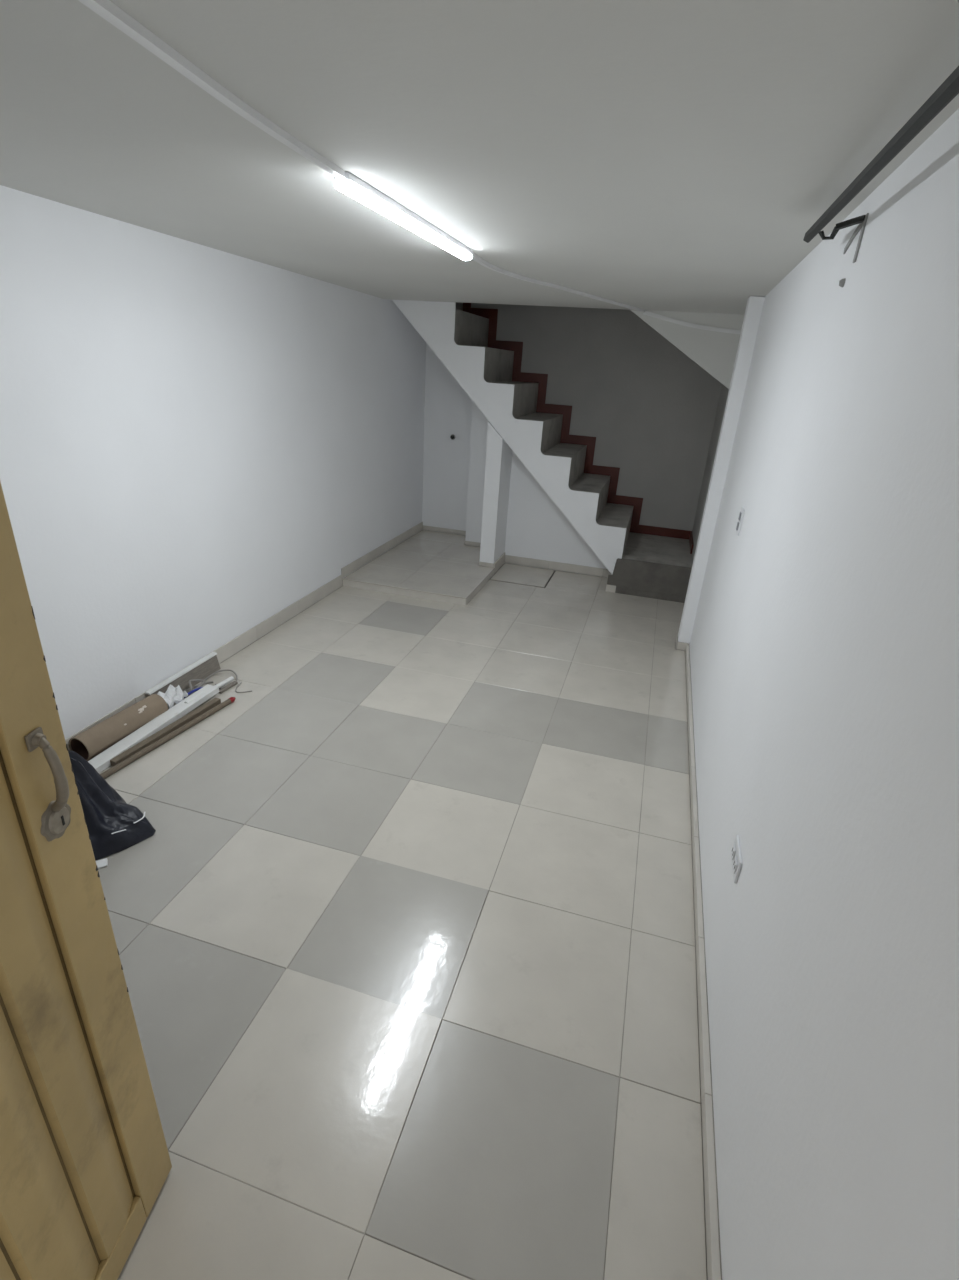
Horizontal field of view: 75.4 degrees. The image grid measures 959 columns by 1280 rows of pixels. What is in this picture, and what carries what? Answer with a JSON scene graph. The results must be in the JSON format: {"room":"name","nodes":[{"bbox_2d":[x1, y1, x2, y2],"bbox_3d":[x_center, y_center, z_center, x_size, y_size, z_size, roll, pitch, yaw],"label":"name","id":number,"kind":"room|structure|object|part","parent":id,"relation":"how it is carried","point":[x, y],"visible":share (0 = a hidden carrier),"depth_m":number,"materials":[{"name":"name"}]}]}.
{"room":"empty basement room","nodes":[
{"label":"empty basement room","id":0,"kind":"room"},
{"bbox_2d":[0,185,425,738],"bbox_3d":[-1.446,-1.438,3.177,0.120,3.520,6.600,10,25,13],"label":"wall","id":1,"kind":"structure","parent":0,"point":[197,440],"depth_m":3.06,"materials":[{"name":"white paint"}]},
{"bbox_2d":[65,522,422,749],"bbox_3d":[-1.484,0.009,3.778,0.010,0.147,6.310,10,25,13],"label":"baseboard","id":2,"kind":"structure","parent":1,"relation":"attached to","point":[232,647],"depth_m":4.27,"materials":[{"name":"tile"}]},
{"bbox_2d":[96,563,707,1279],"bbox_3d":[-0.281,0.428,3.255,2.698,0.054,5.980,10,25,13],"label":"floor","id":3,"kind":"structure","parent":0,"point":[404,928],"depth_m":1.97,"materials":[{"name":"tile"}]},
{"bbox_2d":[96,858,107,868],"bbox_3d":[-1.417,0.809,2.171,0.202,0.006,0.040,-10,28,-28],"label":"scrap","id":4,"kind":"object","parent":3,"relation":"on","point":[101,863],"visible":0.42,"depth_m":2.21,"materials":[{"name":"white paper"}]},
{"bbox_2d":[68,750,155,860],"bbox_3d":[-1.546,0.566,2.247,0.597,0.368,0.417,10,25,13],"label":"bag","id":5,"kind":"object","parent":3,"relation":"on","point":[114,825],"visible":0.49,"depth_m":2.27,"materials":[{"name":"black plastic"}]},
{"bbox_2d":[69,694,167,760],"bbox_3d":[-1.676,0.402,2.905,0.120,0.120,0.436,12,25,17],"label":"cardboard tube","id":6,"kind":"object","parent":3,"relation":"on","point":[93,741],"visible":0.89,"depth_m":2.83,"materials":[{"name":"cardboard"}]},
{"bbox_2d":[88,684,218,772],"bbox_3d":[-1.557,0.417,2.971,0.072,0.048,0.819,11,25,16],"label":"channel","id":7,"kind":"object","parent":3,"relation":"on","point":[101,761],"visible":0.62,"depth_m":2.96,"materials":[{"name":"white plastic"}]},
{"bbox_2d":[110,697,220,765],"bbox_3d":[-1.484,0.429,2.981,0.034,0.030,0.628,12,25,19],"label":"wood lath","id":8,"kind":"object","parent":3,"relation":"on","point":[214,702],"visible":0.8,"depth_m":2.95,"materials":[{"name":"brown wood"}]},
{"bbox_2d":[100,697,235,778],"bbox_3d":[-1.462,0.457,2.926,0.029,0.029,0.846,13,26,20],"label":"stick","id":9,"kind":"object","parent":3,"relation":"on","point":[112,770],"visible":0.9,"depth_m":2.89,"materials":[{"name":"brown wood"}]},
{"bbox_2d":[158,684,187,708],"bbox_3d":[-1.577,0.292,3.189,0.082,0.095,0.143,10,25,13],"label":"crumpled paper","id":10,"kind":"object","parent":3,"relation":"on","point":[173,694],"visible":0.84,"depth_m":3.19,"materials":[{"name":"white paper"}]},
{"bbox_2d":[145,652,220,696],"bbox_3d":[-1.590,0.214,3.358,0.042,0.101,0.515,10,25,13],"label":"plank","id":11,"kind":"object","parent":3,"relation":"on","point":[204,667],"visible":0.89,"depth_m":3.39,"materials":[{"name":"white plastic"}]},
{"bbox_2d":[184,687,201,697],"bbox_3d":[-1.511,0.275,3.295,0.013,0.028,0.143,13,26,21],"label":"cable","id":12,"kind":"object","parent":3,"relation":"on","point":[196,689],"visible":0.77,"depth_m":3.28,"materials":[{"name":"blue plastic"}]},
{"bbox_2d":[183,679,212,692],"bbox_3d":[-1.531,0.241,3.352,0.086,0.066,0.212,10,25,13],"label":"cable","id":13,"kind":"object","parent":3,"relation":"on","point":[188,690],"visible":0.73,"depth_m":3.34,"materials":[{"name":"grey plastic"}]},
{"bbox_2d":[184,676,233,703],"bbox_3d":[-1.432,0.269,3.300,0.025,0.040,0.342,11,25,17],"label":"pvc pipe","id":14,"kind":"object","parent":3,"relation":"on","point":[226,681],"visible":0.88,"depth_m":3.36,"materials":[{"name":"white plastic"}]},
{"bbox_2d":[201,669,237,688],"bbox_3d":[-1.439,0.224,3.452,0.178,0.026,0.220,10,25,13],"label":"cable","id":15,"kind":"object","parent":3,"relation":"on","point":[205,679],"visible":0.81,"depth_m":3.51,"materials":[{"name":"grey plastic"}]},
{"bbox_2d":[218,681,237,693],"bbox_3d":[-1.377,0.258,3.398,0.022,0.014,0.130,12,25,17],"label":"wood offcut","id":16,"kind":"object","parent":3,"relation":"on","point":[233,683],"visible":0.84,"depth_m":3.39,"materials":[{"name":"grey wood"}]},
{"bbox_2d":[342,530,504,605],"bbox_3d":[-0.357,-0.716,5.669,1.054,0.067,1.796,10,25,13],"label":"platform","id":17,"kind":"object","parent":3,"relation":"on","point":[429,565],"visible":0.91,"depth_m":5.29,"materials":[{"name":"tile"}]},
{"bbox_2d":[479,562,493,567],"bbox_3d":[0.060,-0.668,5.497,0.135,0.037,0.004,10,25,13],"label":"baseboard","id":18,"kind":"structure","parent":17,"relation":"on","point":[480,563],"depth_m":5.49,"materials":[{"name":"tile"}]},
{"bbox_2d":[490,563,555,587],"bbox_3d":[0.389,-0.585,5.562,0.504,0.006,0.536,10,25,13],"label":"floor hatch","id":19,"kind":"object","parent":3,"relation":"on","point":[510,573],"visible":0.97,"depth_m":5.53,"materials":[{"name":"beige tile"}]},
{"bbox_2d":[392,299,693,602],"bbox_3d":[0.624,-1.802,5.396,2.696,2.442,1.009,10,25,13],"label":"staircase","id":20,"kind":"structure","parent":3,"relation":"on","point":[647,561],"depth_m":5.13,"materials":[{"name":"white paint"}]},
{"bbox_2d":[422,343,472,534],"bbox_3d":[-0.263,-2.009,6.131,0.590,2.294,0.049,10,25,13],"label":"wall","id":21,"kind":"structure","parent":0,"point":[448,408],"depth_m":6.17,"materials":[{"name":"white paint"}]},
{"bbox_2d":[423,525,465,534],"bbox_3d":[-0.322,-1.141,6.487,0.579,0.045,0.010,10,25,13],"label":"baseboard","id":22,"kind":"structure","parent":21,"relation":"attached to","point":[430,528],"depth_m":6.49,"materials":[{"name":"tile"}]},
{"bbox_2d":[0,0,958,313],"bbox_3d":[-0.217,-1.503,2.128,2.698,0.160,5.480,10,25,13],"label":"ceiling","id":23,"kind":"structure","parent":0,"point":[654,155],"depth_m":1.33,"materials":[{"name":"paint"}]},
{"bbox_2d":[78,0,344,177],"bbox_3d":[-0.614,-0.875,0.745,0.042,0.042,2.106,8,24,10],"label":"cable conduit","id":24,"kind":"object","parent":23,"relation":"attached to","point":[106,9],"visible":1,"depth_m":1.14,"materials":[{"name":"white plastic"}]},
{"bbox_2d":[334,172,471,259],"bbox_3d":[-0.215,-1.455,2.183,0.054,0.042,1.104,10,24,14],"label":"light","id":25,"kind":"object","parent":23,"relation":"attached to","point":[350,185],"visible":0.96,"depth_m":1.99,"materials":[{"name":"white plastic"}]},
{"bbox_2d":[472,251,740,333],"bbox_3d":[0.691,-1.992,3.671,2.539,0.152,0.591,-17,32,-39],"label":"duct","id":26,"kind":"object","parent":23,"relation":"attached to","point":[475,257],"visible":0.95,"depth_m":3.85,"materials":[{"name":"white plastic"}]},
{"bbox_3d":[1.494,-2.230,4.359,0.689,0.122,0.010,10,25,13],"label":"panel","id":27,"kind":"part","parent":26,"relation":"part of","materials":[{"name":"white plastic"}]},
{"bbox_2d":[465,402,511,546],"bbox_3d":[0.129,-1.589,5.960,0.380,1.714,0.349,10,25,13],"label":"wall","id":28,"kind":"structure","parent":0,"point":[479,423],"depth_m":5.83,"materials":[{"name":"white paint"}]},
{"bbox_2d":[464,541,480,546],"bbox_3d":[0.004,-0.933,6.076,0.315,0.040,0.010,10,25,13],"label":"baseboard","id":29,"kind":"structure","parent":28,"relation":"attached to","point":[478,544],"depth_m":6.09,"materials":[{"name":"tile"}]},
{"bbox_2d":[505,452,607,577],"bbox_3d":[0.754,-1.138,5.588,1.000,1.272,0.100,10,25,13],"label":"wall","id":30,"kind":"structure","parent":0,"point":[537,528],"depth_m":5.63,"materials":[{"name":"white paint"}]},
{"bbox_2d":[479,421,512,563],"bbox_3d":[0.153,-1.297,5.427,0.130,1.179,0.398,10,25,13],"label":"pillar","id":31,"kind":"structure","parent":30,"relation":"attached to","point":[498,452],"depth_m":5.32,"materials":[{"name":"white paint"}]},
{"bbox_2d":[494,553,504,567],"bbox_3d":[0.182,-0.727,5.657,0.011,0.046,0.390,10,25,13],"label":"baseboard","id":32,"kind":"structure","parent":30,"relation":"attached to","point":[502,557],"depth_m":5.64,"materials":[{"name":"tile"}]},
{"bbox_2d":[505,555,608,576],"bbox_3d":[0.713,-0.682,5.734,0.983,0.078,0.008,10,25,13],"label":"baseboard","id":33,"kind":"structure","parent":30,"relation":"attached to","point":[531,562],"depth_m":5.73,"materials":[{"name":"tile"}]},
{"bbox_2d":[471,303,721,530],"bbox_3d":[0.808,-2.424,5.713,2.698,3.520,0.120,10,25,13],"label":"wall","id":34,"kind":"structure","parent":0,"point":[650,410],"depth_m":5.60,"materials":[{"name":"grey paint"}]},
{"bbox_2d":[631,310,744,388],"bbox_3d":[1.445,-2.085,4.467,0.788,0.485,0.042,10,25,13],"label":"wall","id":35,"kind":"structure","parent":0,"point":[715,352],"depth_m":4.39,"materials":[{"name":"paint"}]},
{"bbox_2d":[688,109,958,1279],"bbox_3d":[1.255,-0.969,2.525,0.120,3.520,6.600,10,25,13],"label":"wall","id":36,"kind":"structure","parent":0,"point":[824,643],"depth_m":1.13,"materials":[{"name":"white paint"}]},
{"bbox_2d":[676,642,721,1279],"bbox_3d":[0.799,0.838,2.375,0.084,0.055,4.480,10,25,13],"label":"baseboard","id":37,"kind":"structure","parent":36,"relation":"attached to","point":[714,1268],"depth_m":1.72,"materials":[{"name":"tile"}]},
{"bbox_2d":[678,296,764,642],"bbox_3d":[1.472,-0.952,3.862,0.078,2.076,0.130,10,25,13],"label":"pillar","id":38,"kind":"structure","parent":36,"relation":"attached to","point":[754,307],"depth_m":3.74,"materials":[{"name":"white paint"}]},
{"bbox_2d":[731,835,741,883],"bbox_3d":[0.724,0.619,1.756,0.012,0.074,0.118,10,25,13],"label":"wall socket","id":39,"kind":"object","parent":36,"relation":"attached to","point":[736,858],"visible":1,"depth_m":1.73,"materials":[{"name":"white plastic"}]},
{"bbox_2d":[731,843,735,859],"bbox_3d":[0.729,0.608,1.782,0.003,0.036,0.034,10,25,13],"label":"outlet","id":40,"kind":"object","parent":39,"relation":"attached to","point":[733,853],"depth_m":1.77,"materials":[{"name":"white plastic"}]},
{"bbox_2d":[733,857,736,873],"bbox_3d":[0.713,0.629,1.732,0.003,0.036,0.034,10,25,13],"label":"outlet","id":41,"kind":"object","parent":39,"relation":"attached to","point":[735,859],"depth_m":1.72,"materials":[{"name":"white plastic"}]},
{"bbox_2d":[736,507,744,535],"bbox_3d":[1.182,-0.541,2.821,0.014,0.118,0.075,10,25,13],"label":"light switch","id":42,"kind":"object","parent":36,"relation":"attached to","point":[741,514],"visible":1,"depth_m":2.80,"materials":[{"name":"white plastic"}]},
{"bbox_2d":[839,278,845,286],"bbox_3d":[0.984,-0.971,1.687,0.013,0.021,0.022,10,25,13],"label":"plug","id":43,"kind":"object","parent":36,"relation":"attached to","point":[842,281],"visible":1,"depth_m":1.68,"materials":[{"name":"grey plastic"}]},
{"bbox_2d":[803,66,958,262],"bbox_3d":[0.643,-0.653,0.702,0.115,0.106,2.520,10,25,13],"label":"wall rail","id":44,"kind":"object","parent":36,"relation":"attached to","point":[948,90],"visible":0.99,"depth_m":1.13,"materials":[{"name":"black metal"}]},
{"bbox_3d":[0.960,-1.077,1.603,0.020,0.024,0.075,-13,29,-32],"label":"bracket arm","id":45,"kind":"part","parent":44,"relation":"part of","materials":[{"name":"grey paint"}]},
{"bbox_3d":[-1.036,0.584,0.242,2.698,2.275,0.120,10,25,13],"label":"wall","id":46,"kind":"structure","parent":0,"visible":0},
{"bbox_2d":[0,482,171,1279],"bbox_3d":[-0.685,0.435,0.631,0.082,2.008,0.800,6,24,5],"label":"door","id":47,"kind":"structure","parent":46,"relation":"in","point":[85,1160],"depth_m":0.98,"materials":[{"name":"varnished yellow-brown wood"},{"name":"metal"}]},
{"bbox_3d":[-0.622,0.140,0.875,0.015,0.026,0.028,6,24,5],"label":"handle mount","id":48,"kind":"part","parent":47,"relation":"part of","materials":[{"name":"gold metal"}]},
{"bbox_3d":[-0.615,0.197,0.898,0.035,0.130,0.018,6,24,5],"label":"handle","id":49,"kind":"part","parent":47,"relation":"part of","materials":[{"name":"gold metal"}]},
{"bbox_3d":[-0.745,1.310,1.023,0.014,0.086,0.611,6,24,5],"label":"rail","id":50,"kind":"part","parent":47,"relation":"part of","materials":[{"name":"wood"}]}
]}

